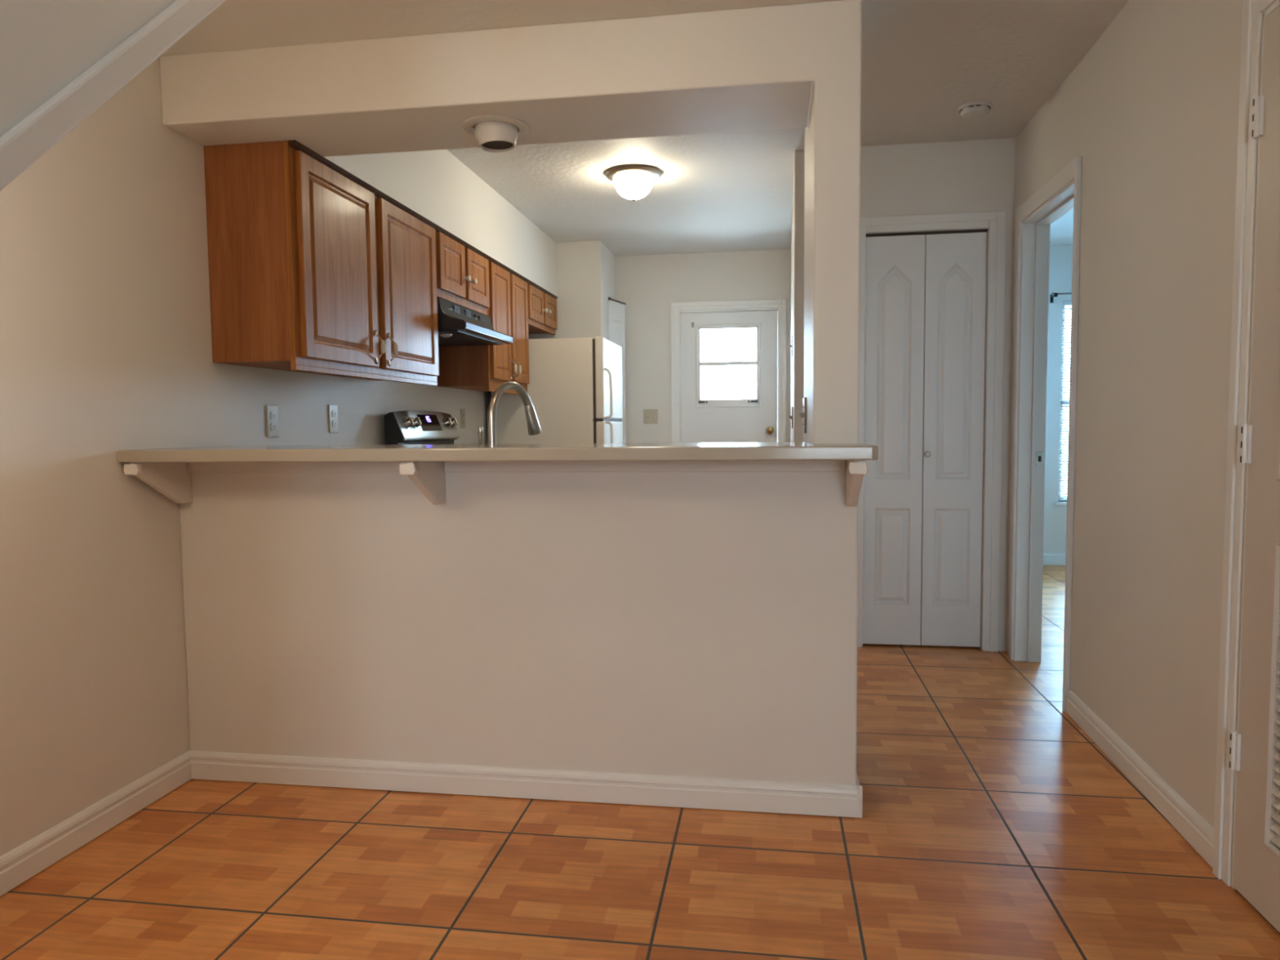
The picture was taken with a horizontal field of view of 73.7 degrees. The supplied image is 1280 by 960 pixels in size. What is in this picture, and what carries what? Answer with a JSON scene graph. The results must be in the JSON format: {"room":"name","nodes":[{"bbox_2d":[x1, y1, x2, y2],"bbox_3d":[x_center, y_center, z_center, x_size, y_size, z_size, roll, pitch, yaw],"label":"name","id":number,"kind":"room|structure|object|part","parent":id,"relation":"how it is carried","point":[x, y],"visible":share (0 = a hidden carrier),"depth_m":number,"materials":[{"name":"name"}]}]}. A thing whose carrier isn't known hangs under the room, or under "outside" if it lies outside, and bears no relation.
{"room":"dining area","nodes":[
{"label":"dining area","id":0,"kind":"room"},
{"bbox_2d":[0,0,176,137],"bbox_3d":[-1.390,0.040,-0.516,1.137,2.278,4.795,0,4,9],"label":"wall","id":1,"kind":"structure","parent":0,"point":[46,45],"depth_m":0.88,"materials":[{"name":"beige paint"}]},
{"bbox_2d":[0,0,225,191],"bbox_3d":[-0.560,-0.619,1.118,0.012,1.187,1.235,0,4,9],"label":"trim","id":2,"kind":"structure","parent":1,"relation":"attached to","point":[21,146],"depth_m":0.91,"materials":[{"name":"beige paint"}]},
{"bbox_2d":[0,57,488,856],"bbox_3d":[-1.633,-0.232,2.171,0.150,2.480,10.100,0,4,9],"label":"wall","id":3,"kind":"structure","parent":0,"point":[106,347],"depth_m":2.42,"materials":[{"name":"beige paint"}]},
{"bbox_2d":[0,750,191,896],"bbox_3d":[-1.599,0.984,1.850,0.015,0.088,1.880,0,4,9],"label":"baseboard","id":4,"kind":"structure","parent":3,"relation":"attached to","point":[20,864],"depth_m":2.35,"materials":[{"name":"white wood"}]},
{"bbox_2d":[124,462,192,502],"bbox_3d":[-1.454,0.009,2.592,0.047,0.136,0.246,0,4,9],"label":"bracket","id":5,"kind":"object","parent":3,"relation":"attached to","point":[173,480],"visible":0.89,"depth_m":2.60,"materials":[{"name":"beige paint"}]},
{"bbox_2d":[266,404,279,437],"bbox_3d":[-1.390,-0.222,3.233,0.009,0.120,0.073,0,4,9],"label":"wall outlet","id":6,"kind":"object","parent":3,"relation":"attached to","point":[272,411],"visible":1,"depth_m":3.23,"materials":[{"name":"beige plastic"}]},
{"bbox_2d":[270,411,275,419],"bbox_3d":[-1.388,-0.243,3.231,0.002,0.029,0.034,0,4,9],"label":"receptacle","id":7,"kind":"object","parent":6,"relation":"attached to","point":[273,414],"depth_m":3.23,"materials":[{"name":"beige plastic"}]},
{"bbox_2d":[271,422,276,431],"bbox_3d":[-1.387,-0.202,3.233,0.002,0.029,0.034,0,4,9],"label":"receptacle","id":8,"kind":"object","parent":6,"relation":"attached to","point":[273,425],"depth_m":3.23,"materials":[{"name":"beige plastic"}]},
{"bbox_2d":[203,140,439,386],"bbox_3d":[-1.177,-0.779,3.442,0.366,0.746,1.224,0,4,9],"label":"upper cabinet","id":9,"kind":"object","parent":3,"relation":"attached to","point":[314,268],"visible":1,"depth_m":2.93,"materials":[{"name":"brown wood"}]},
{"bbox_3d":[-1.093,-0.771,3.119,0.020,0.680,0.542,0,4,9],"label":"cabinet door","id":10,"kind":"part","parent":9,"relation":"part of","materials":[{"name":"brown wood"}]},
{"bbox_3d":[-1.067,-0.788,3.425,0.019,0.728,1.224,0,4,9],"label":"frame","id":11,"kind":"part","parent":9,"relation":"part of","materials":[{"name":"brown wood"}]},
{"bbox_3d":[-1.063,-0.416,3.449,0.020,0.018,1.224,0,4,9],"label":"light rail","id":12,"kind":"part","parent":9,"relation":"part of","materials":[{"name":"brown wood"}]},
{"bbox_3d":[-1.029,-0.525,3.370,0.036,0.134,0.018,0,4,9],"label":"pull handle","id":13,"kind":"part","parent":9,"relation":"part of","materials":[{"name":"silver metal"}]},
{"bbox_3d":[-1.012,-0.533,3.485,0.036,0.134,0.018,0,4,9],"label":"pull handle","id":14,"kind":"part","parent":9,"relation":"part of","materials":[{"name":"silver metal"}]},
{"bbox_3d":[-1.001,-0.811,3.723,0.020,0.680,0.563,0,4,9],"label":"cabinet door","id":15,"kind":"part","parent":9,"relation":"part of","materials":[{"name":"brown wood"}]},
{"bbox_2d":[328,404,338,432],"bbox_3d":[-1.322,-0.264,3.684,0.009,0.120,0.073,0,4,9],"label":"wall outlet","id":16,"kind":"object","parent":3,"relation":"attached to","point":[332,409],"visible":1,"depth_m":3.67,"materials":[{"name":"beige plastic"}]},
{"bbox_2d":[332,410,336,417],"bbox_3d":[-1.319,-0.285,3.682,0.002,0.029,0.034,0,4,9],"label":"receptacle","id":17,"kind":"object","parent":16,"relation":"attached to","point":[334,412],"depth_m":3.68,"materials":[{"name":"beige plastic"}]},
{"bbox_2d":[332,420,336,426],"bbox_3d":[-1.319,-0.243,3.684,0.002,0.029,0.034,0,4,9],"label":"receptacle","id":18,"kind":"object","parent":16,"relation":"attached to","point":[334,422],"depth_m":3.68,"materials":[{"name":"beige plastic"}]},
{"bbox_2d":[460,408,465,428],"bbox_3d":[-1.085,-0.377,5.236,0.009,0.120,0.073,0,4,9],"label":"wall outlet","id":19,"kind":"object","parent":3,"relation":"attached to","point":[462,411],"visible":1,"depth_m":5.22,"materials":[{"name":"beige plastic"}]},
{"bbox_2d":[435,226,490,315],"bbox_3d":[-1.032,-1.056,4.408,0.361,0.322,0.759,0,4,9],"label":"upper cabinet","id":20,"kind":"object","parent":3,"relation":"attached to","point":[462,268],"visible":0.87,"depth_m":4.32,"materials":[{"name":"brown wood"}]},
{"bbox_3d":[-0.928,-1.052,4.203,0.020,0.262,0.336,0,4,9],"label":"cabinet door","id":21,"kind":"part","parent":20,"relation":"part of","materials":[{"name":"brown wood"}]},
{"bbox_3d":[-0.879,-1.025,4.340,0.036,0.030,0.031,0,4,9],"label":"knob","id":22,"kind":"part","parent":20,"relation":"part of","materials":[{"name":"silver metal"}]},
{"bbox_3d":[-0.864,-1.031,4.434,0.036,0.030,0.031,0,4,9],"label":"knob","id":23,"kind":"part","parent":20,"relation":"part of","materials":[{"name":"silver metal"}]},
{"bbox_3d":[-0.872,-1.076,4.573,0.020,0.262,0.334,0,4,9],"label":"cabinet door","id":24,"kind":"part","parent":20,"relation":"part of","materials":[{"name":"brown wood"}]},
{"bbox_2d":[437,297,512,346],"bbox_3d":[-0.985,-0.803,4.418,0.450,0.180,0.750,0,4,9],"label":"range hood","id":25,"kind":"object","parent":3,"relation":"attached to","point":[457,325],"visible":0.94,"depth_m":4.30,"materials":[{"name":"black metal"}]},
{"bbox_2d":[437,257,528,394],"bbox_3d":[-0.913,-0.896,5.175,0.366,0.742,0.768,0,4,9],"label":"upper cabinet","id":26,"kind":"object","parent":3,"relation":"attached to","point":[483,368],"visible":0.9,"depth_m":4.93,"materials":[{"name":"brown wood"}]},
{"bbox_3d":[-0.811,-0.909,4.968,0.020,0.647,0.342,0,4,9],"label":"cabinet door","id":27,"kind":"part","parent":26,"relation":"part of","materials":[{"name":"brown wood"}]},
{"bbox_3d":[-0.799,-0.535,5.182,0.020,0.018,0.768,0,4,9],"label":"light rail","id":28,"kind":"part","parent":26,"relation":"part of","materials":[{"name":"brown wood"}]},
{"bbox_3d":[-0.803,-0.905,5.158,0.019,0.724,0.768,0,4,9],"label":"frame","id":29,"kind":"part","parent":26,"relation":"part of","materials":[{"name":"brown wood"}]},
{"bbox_3d":[-0.762,-0.668,5.120,0.036,0.134,0.018,0,4,9],"label":"pull handle","id":30,"kind":"part","parent":26,"relation":"part of","materials":[{"name":"silver metal"}]},
{"bbox_3d":[-0.754,-0.934,5.343,0.020,0.647,0.338,0,4,9],"label":"cabinet door","id":31,"kind":"part","parent":26,"relation":"part of","materials":[{"name":"brown wood"}]},
{"bbox_2d":[527,280,558,334],"bbox_3d":[-0.802,-1.179,5.918,0.361,0.274,0.765,0,4,9],"label":"upper cabinet","id":32,"kind":"object","parent":3,"relation":"attached to","point":[542,304],"visible":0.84,"depth_m":5.87,"materials":[{"name":"brown wood"}]},
{"bbox_3d":[-0.698,-1.174,5.714,0.020,0.217,0.342,0,4,9],"label":"cabinet door","id":33,"kind":"part","parent":32,"relation":"part of","materials":[{"name":"brown wood"}]},
{"bbox_3d":[-0.690,-1.179,5.901,0.019,0.274,0.765,0,4,9],"label":"frame","id":34,"kind":"part","parent":32,"relation":"part of","materials":[{"name":"brown wood"}]},
{"bbox_3d":[-0.641,-1.198,6.084,0.020,0.217,0.336,0,4,9],"label":"cabinet door","id":35,"kind":"part","parent":32,"relation":"part of","materials":[{"name":"brown wood"}]},
{"bbox_2d":[324,149,556,296],"bbox_3d":[-1.021,-1.439,4.652,0.312,0.402,3.364,0,4,9],"label":"wall","id":36,"kind":"structure","parent":0,"point":[436,185],"depth_m":4.35,"materials":[{"name":"beige paint"}]},
{"bbox_2d":[160,0,840,56],"bbox_3d":[-0.863,-1.223,-0.292,2.113,0.200,5.600,0,4,9],"label":"ceiling","id":37,"kind":"structure","parent":0,"point":[234,24],"depth_m":2.39,"materials":[{"name":"paint"}]},
{"bbox_2d":[159,0,862,785],"bbox_3d":[-0.379,-0.290,2.889,2.113,2.480,0.700,0,4,9],"label":"wall","id":38,"kind":"structure","parent":0,"point":[677,624],"depth_m":2.55,"materials":[{"name":"beige paint"}]},
{"bbox_2d":[399,461,446,504],"bbox_3d":[-0.621,0.010,2.466,0.047,0.136,0.246,0,4,9],"label":"bracket","id":39,"kind":"object","parent":38,"relation":"attached to","point":[429,477],"visible":0.91,"depth_m":2.47,"materials":[{"name":"beige paint"}]},
{"bbox_2d":[462,115,528,152],"bbox_3d":[-0.454,-1.082,2.692,0.206,0.070,0.206,0,4,9],"label":"light","id":40,"kind":"object","parent":38,"relation":"attached to","point":[492,133],"visible":1,"depth_m":2.64,"materials":[{"name":"white metal"}]},
{"bbox_2d":[117,442,878,462],"bbox_3d":[-0.417,-0.085,2.558,2.136,0.036,0.514,0,4,9],"label":"countertop","id":41,"kind":"structure","parent":38,"relation":"on","point":[680,451],"depth_m":2.31,"materials":[{"name":"beige laminate"}]},
{"bbox_2d":[186,460,845,472],"bbox_3d":[-0.434,-0.044,2.548,2.046,0.040,0.020,0,4,9],"label":"trim","id":42,"kind":"structure","parent":38,"relation":"attached to","point":[673,465],"depth_m":2.52,"materials":[{"name":"beige paint"}]},
{"bbox_2d":[189,750,862,817],"bbox_3d":[-0.414,0.924,2.611,2.128,0.088,0.015,0,4,9],"label":"baseboard","id":43,"kind":"structure","parent":38,"relation":"attached to","point":[718,793],"depth_m":2.59,"materials":[{"name":"white wood"}]},
{"bbox_2d":[799,397,806,433],"bbox_3d":[0.555,-0.221,2.918,0.021,0.120,0.118,0,4,9],"label":"light switch","id":44,"kind":"object","parent":38,"relation":"attached to","point":[803,415],"visible":1,"depth_m":2.86,"materials":[{"name":"metal"}]},
{"bbox_3d":[0.562,-0.221,2.917,0.007,0.120,0.118,0,4,9],"label":"plate","id":45,"kind":"part","parent":44,"relation":"part of","materials":[{"name":"metal"}]},
{"bbox_2d":[845,460,867,506],"bbox_3d":[0.572,0.010,2.284,0.047,0.136,0.246,0,4,9],"label":"bracket","id":46,"kind":"object","parent":38,"relation":"attached to","point":[855,470],"visible":0.9,"depth_m":2.24,"materials":[{"name":"beige paint"}]},
{"bbox_2d":[856,772,862,817],"bbox_3d":[0.683,0.901,2.797,0.015,0.088,0.715,0,4,9],"label":"baseboard","id":47,"kind":"structure","parent":38,"relation":"attached to","point":[859,791],"depth_m":2.44,"materials":[{"name":"white wood"}]},
{"bbox_2d":[528,240,615,339],"bbox_3d":[-0.549,-0.530,6.649,0.645,2.480,0.600,0,4,9],"label":"wall","id":48,"kind":"structure","parent":0,"point":[586,269],"depth_m":6.28,"materials":[{"name":"beige paint"}]},
{"bbox_2d":[607,297,626,443],"bbox_3d":[-0.177,-0.353,6.686,0.047,2.091,0.320,1,4,22],"label":"door","id":49,"kind":"structure","parent":48,"relation":"in","point":[615,308],"depth_m":6.69,"materials":[{"name":"white wood"}]},
{"bbox_2d":[0,564,1279,959],"bbox_3d":[1.018,1.058,1.979,5.450,0.120,10.650,0,4,9],"label":"floor","id":50,"kind":"structure","parent":0,"point":[992,825],"depth_m":2.18,"materials":[{"name":"brown tile"}]},
{"bbox_2d":[384,410,459,444],"bbox_3d":[-0.839,0.216,4.462,0.690,1.157,0.744,0,4,9],"label":"range","id":51,"kind":"object","parent":50,"relation":"on","point":[401,427],"visible":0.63,"depth_m":4.33,"materials":[{"name":"silver metal"}]},
{"bbox_3d":[-1.131,-0.280,4.183,0.053,0.059,0.058,0,4,9],"label":"knob","id":52,"kind":"part","parent":51,"relation":"part of","materials":[{"name":"silver metal"}]},
{"bbox_3d":[-1.117,-0.285,4.271,0.053,0.059,0.058,0,4,9],"label":"knob","id":53,"kind":"part","parent":51,"relation":"part of","materials":[{"name":"silver metal"}]},
{"bbox_3d":[-1.054,-0.313,4.686,0.053,0.059,0.058,0,4,9],"label":"knob","id":54,"kind":"part","parent":51,"relation":"part of","materials":[{"name":"silver metal"}]},
{"bbox_3d":[-1.041,-0.318,4.770,0.053,0.059,0.058,0,4,9],"label":"knob","id":55,"kind":"part","parent":51,"relation":"part of","materials":[{"name":"silver metal"}]},
{"bbox_2d":[487,336,622,444],"bbox_3d":[-0.539,-0.106,5.945,0.833,1.684,0.722,0,4,9],"label":"refrigerator","id":56,"kind":"object","parent":50,"relation":"on","point":[575,385],"visible":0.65,"depth_m":5.55,"materials":[{"name":"beige metal"}]},
{"bbox_3d":[-0.936,-0.084,6.007,0.028,1.560,0.702,0,4,9],"label":"panel","id":57,"kind":"part","parent":56,"relation":"part of","materials":[{"name":"black plastic"}]},
{"bbox_3d":[-0.201,-0.179,5.573,0.052,0.415,0.018,0,4,9],"label":"door handle","id":58,"kind":"part","parent":56,"relation":"part of","materials":[{"name":"white plastic"}]},
{"bbox_3d":[-0.208,-0.683,5.856,0.055,0.528,0.722,0,4,9],"label":"freezer door","id":59,"kind":"part","parent":56,"relation":"part of","materials":[{"name":"white metal"}]},
{"bbox_3d":[-0.205,-0.564,5.548,0.053,0.333,0.018,0,4,9],"label":"door handle","id":60,"kind":"part","parent":56,"relation":"part of","materials":[{"name":"white plastic"}]},
{"bbox_3d":[-0.200,0.145,5.910,0.055,1.100,0.722,0,4,9],"label":"fridge door","id":61,"kind":"part","parent":56,"relation":"part of","materials":[{"name":"white metal"}]},
{"bbox_2d":[615,248,791,443],"bbox_3d":[0.730,-0.554,6.828,3.120,2.480,0.140,0,4,9],"label":"wall","id":62,"kind":"structure","parent":0,"point":[648,285],"depth_m":6.79,"materials":[{"name":"beige paint"}]},
{"bbox_2d":[643,408,657,423],"bbox_3d":[0.085,-0.510,6.849,0.116,0.116,0.016,0,4,9],"label":"light switch","id":63,"kind":"object","parent":62,"relation":"attached to","point":[650,415],"visible":1,"depth_m":6.85,"materials":[{"name":"beige plastic"}]},
{"bbox_2d":[680,310,777,442],"bbox_3d":[0.706,-0.330,6.805,0.768,2.017,0.112,0,4,9],"label":"door","id":64,"kind":"structure","parent":62,"relation":"in","point":[716,420],"depth_m":6.79,"materials":[{"name":"white wood"}]},
{"bbox_3d":[0.703,-0.908,6.799,0.482,0.624,0.036,0,4,9],"label":"window sash","id":65,"kind":"part","parent":64,"relation":"part of","materials":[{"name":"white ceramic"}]},
{"bbox_3d":[1.027,-0.392,6.731,0.060,0.060,0.072,0,4,9],"label":"knob","id":66,"kind":"part","parent":64,"relation":"part of","materials":[{"name":"gold metal"}]},
{"bbox_2d":[671,298,786,443],"bbox_3d":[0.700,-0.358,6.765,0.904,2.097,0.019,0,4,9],"label":"trim","id":67,"kind":"structure","parent":62,"relation":"attached to","point":[780,304],"depth_m":6.70,"materials":[{"name":"white wood"}]},
{"bbox_2d":[777,311,777,357],"bbox_3d":[0.719,-0.329,6.889,0.770,2.023,0.052,0,4,9],"label":"trim","id":68,"kind":"structure","parent":62,"relation":"attached to","point":[777,311],"depth_m":6.75,"materials":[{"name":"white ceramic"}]},
{"bbox_2d":[447,0,1128,256],"bbox_3d":[0.993,-1.537,1.812,5.450,0.120,10.650,0,4,9],"label":"ceiling","id":69,"kind":"structure","parent":0,"point":[922,60],"depth_m":4.08,"materials":[{"name":"paint"}]},
{"bbox_2d":[605,164,662,201],"bbox_3d":[-0.034,-1.569,4.577,0.302,0.150,0.302,0,4,9],"label":"ceiling light","id":70,"kind":"object","parent":69,"relation":"attached to","point":[632,182],"visible":1,"depth_m":4.50,"materials":[{"name":"glass"}]},
{"bbox_2d":[957,101,992,119],"bbox_3d":[1.437,-1.579,3.663,0.140,0.040,0.140,0,4,9],"label":"smoke detector","id":71,"kind":"object","parent":69,"relation":"attached to","point":[974,110],"visible":1,"depth_m":3.62,"materials":[{"name":"white plastic"}]},
{"bbox_3d":[1.437,-1.594,3.662,0.140,0.010,0.140,0,4,9],"label":"mounting plate","id":72,"kind":"part","parent":71,"relation":"part of","materials":[{"name":"white plastic"}]},
{"bbox_2d":[790,150,804,442],"bbox_3d":[1.034,-0.470,5.485,0.115,2.480,2.432,0,4,10],"label":"door frame","id":73,"kind":"structure","parent":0,"point":[797,368],"depth_m":4.27,"materials":[{"name":"beige paint"}]},
{"bbox_2d":[789,335,792,357],"bbox_3d":[0.877,-0.776,4.966,0.021,0.118,0.075,0,4,9],"label":"light switch","id":74,"kind":"object","parent":73,"relation":"attached to","point":[791,344],"visible":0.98,"depth_m":4.96,"materials":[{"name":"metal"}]},
{"bbox_3d":[0.884,-0.776,4.965,0.007,0.118,0.075,0,4,9],"label":"plate","id":75,"kind":"part","parent":74,"relation":"part of","materials":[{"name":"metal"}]},
{"bbox_2d":[789,406,793,428],"bbox_3d":[0.828,-0.341,4.678,0.021,0.118,0.075,0,4,9],"label":"light switch","id":76,"kind":"object","parent":73,"relation":"attached to","point":[791,417],"visible":1,"depth_m":4.64,"materials":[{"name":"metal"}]},
{"bbox_3d":[0.835,-0.341,4.677,0.007,0.118,0.075,0,4,9],"label":"plate","id":77,"kind":"part","parent":76,"relation":"part of","materials":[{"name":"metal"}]},
{"bbox_2d":[860,137,1015,651],"bbox_3d":[1.401,-0.395,4.258,1.020,2.480,0.110,0,4,9],"label":"wall","id":78,"kind":"structure","parent":0,"point":[977,175],"depth_m":4.13,"materials":[{"name":"beige paint"}]},
{"bbox_2d":[862,229,987,646],"bbox_3d":[1.406,-0.190,4.238,0.576,2.050,0.062,0,4,9],"label":"door","id":79,"kind":"structure","parent":78,"relation":"in","point":[926,295],"depth_m":4.24,"materials":[{"name":"white wood"}]},
{"bbox_3d":[1.422,-0.127,4.223,0.032,0.032,0.030,0,4,9],"label":"knob","id":80,"kind":"part","parent":79,"relation":"part of","materials":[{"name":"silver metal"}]},
{"bbox_2d":[857,210,1005,651],"bbox_3d":[1.401,-0.219,4.204,0.724,2.136,0.019,0,4,9],"label":"trim","id":81,"kind":"structure","parent":78,"relation":"attached to","point":[995,221],"depth_m":4.16,"materials":[{"name":"white wood"}]},
{"bbox_2d":[1043,244,1072,565],"bbox_3d":[3.292,-0.571,6.710,2.180,2.480,0.140,0,4,9],"label":"wall","id":82,"kind":"structure","parent":0,"point":[1060,265],"depth_m":6.65,"materials":[{"name":"beige paint"}]},
{"bbox_2d":[1043,553,1066,564],"bbox_3d":[3.296,0.624,6.710,1.970,0.090,0.015,0,4,9],"label":"baseboard","id":83,"kind":"structure","parent":82,"relation":"attached to","point":[1048,558],"depth_m":6.71,"materials":[{"name":"white wood"}]},
{"bbox_2d":[1049,292,1071,302],"bbox_3d":[3.677,-1.402,6.487,1.052,0.071,0.077,0,4,9],"label":"curtain rod","id":84,"kind":"object","parent":82,"relation":"attached to","point":[1053,294],"visible":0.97,"depth_m":6.53,"materials":[{"name":"black metal"}]},
{"bbox_3d":[3.673,-1.424,6.459,1.052,0.024,0.024,0,4,9],"label":"rod","id":85,"kind":"part","parent":84,"relation":"part of","materials":[{"name":"metal"}]},
{"bbox_2d":[1053,305,1071,505],"bbox_3d":[3.696,-0.597,6.612,0.910,1.582,0.130,0,4,9],"label":"window","id":86,"kind":"structure","parent":82,"relation":"in","point":[1060,503],"depth_m":6.67,"materials":[{"name":"white glass"}]},
{"bbox_3d":[3.700,0.183,6.637,0.910,0.022,0.080,0,4,9],"label":"sill","id":87,"kind":"part","parent":86,"relation":"part of","materials":[{"name":"white ceramic"}]},
{"bbox_2d":[1057,301,1071,501],"bbox_3d":[3.695,-0.610,6.604,0.840,1.552,0.033,0,4,9],"label":"window blind","id":88,"kind":"object","parent":86,"relation":"attached to","point":[1064,303],"visible":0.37,"depth_m":6.67,"materials":[{"name":"white plastic"}]},
{"bbox_3d":[3.703,0.158,6.654,0.834,0.014,0.026,0,4,9],"label":"rail","id":89,"kind":"part","parent":88,"relation":"part of","materials":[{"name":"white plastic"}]},
{"bbox_3d":[3.688,-1.368,6.555,0.840,0.032,0.033,0,4,9],"label":"head rail","id":90,"kind":"part","parent":88,"relation":"part of","materials":[{"name":"white plastic"}]},
{"bbox_2d":[1005,0,1242,827],"bbox_3d":[1.264,-0.147,0.428,0.137,2.480,7.520,0,4,9],"label":"wall","id":91,"kind":"structure","parent":0,"point":[1150,112],"depth_m":2.55,"materials":[{"name":"beige paint"}]},
{"bbox_2d":[1013,180,1074,662],"bbox_3d":[1.770,-0.145,3.630,0.116,2.055,0.730,0,4,9],"label":"trim","id":92,"kind":"structure","parent":91,"relation":"attached to","point":[1035,244],"depth_m":3.96,"materials":[{"name":"white wood"}]},
{"bbox_3d":[1.853,-0.097,3.959,0.032,0.065,0.003,0,4,9],"label":"strike plate","id":93,"kind":"part","parent":92,"relation":"part of","materials":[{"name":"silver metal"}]},
{"bbox_2d":[1008,155,1081,711],"bbox_3d":[1.714,-0.180,3.660,0.020,2.121,0.808,0,4,9],"label":"trim","id":94,"kind":"structure","parent":91,"relation":"attached to","point":[1071,172],"depth_m":3.32,"materials":[{"name":"white wood"}]},
{"bbox_2d":[1066,689,1213,867],"bbox_3d":[1.556,0.897,2.726,0.015,0.088,1.204,0,4,10],"label":"baseboard","id":95,"kind":"structure","parent":91,"relation":"attached to","point":[1184,818],"depth_m":2.56,"materials":[{"name":"white wood"}]},
{"bbox_2d":[1212,0,1279,889],"bbox_3d":[1.433,-0.049,1.679,0.140,2.120,0.769,0,4,9],"label":"trim","id":96,"kind":"structure","parent":91,"relation":"attached to","point":[1255,12],"depth_m":2.02,"materials":[{"name":"white wood"}]},
{"bbox_2d":[1229,5,1279,932],"bbox_3d":[1.383,-0.013,1.695,0.052,2.022,0.618,0,4,9],"label":"door","id":97,"kind":"structure","parent":91,"relation":"in","point":[1255,749],"depth_m":1.92,"materials":[{"name":"beige wood"}]},
{"label":"outside","id":98,"kind":"structure","parent":0,"visible":0},
{"bbox_2d":[1061,451,1067,493],"bbox_3d":[3.896,-0.239,24.694,28.000,0.100,35.000,0,4,9],"label":"ground","id":99,"kind":"structure","parent":98,"point":[1062,451],"depth_m":24.20,"materials":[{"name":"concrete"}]},
{"bbox_3d":[-0.139,0.503,2.984,1.240,0.881,0.621,0,4,9],"label":"base cabinet","id":100,"kind":"object","parent":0,"visible":0},
{"bbox_3d":[-0.418,-0.024,3.339,1.899,0.128,1.306,0,4,9],"label":"countertop","id":101,"kind":"structure","parent":100,"relation":"on","visible":0},
{"bbox_2d":[478,425,483,444],"bbox_3d":[-0.539,-0.075,2.897,0.036,0.220,0.036,0,4,9],"label":"soap dispenser","id":102,"kind":"object","parent":101,"relation":"on","point":[480,428],"visible":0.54,"depth_m":2.89,"materials":[{"name":"silver metal"}]},
{"bbox_2d":[487,381,541,444],"bbox_3d":[-0.424,-0.155,2.953,0.088,0.370,0.257,2,5,38],"label":"faucet","id":103,"kind":"object","parent":101,"relation":"on","point":[533,425],"visible":0.7,"depth_m":2.93,"materials":[{"name":"silver metal"}]}
]}

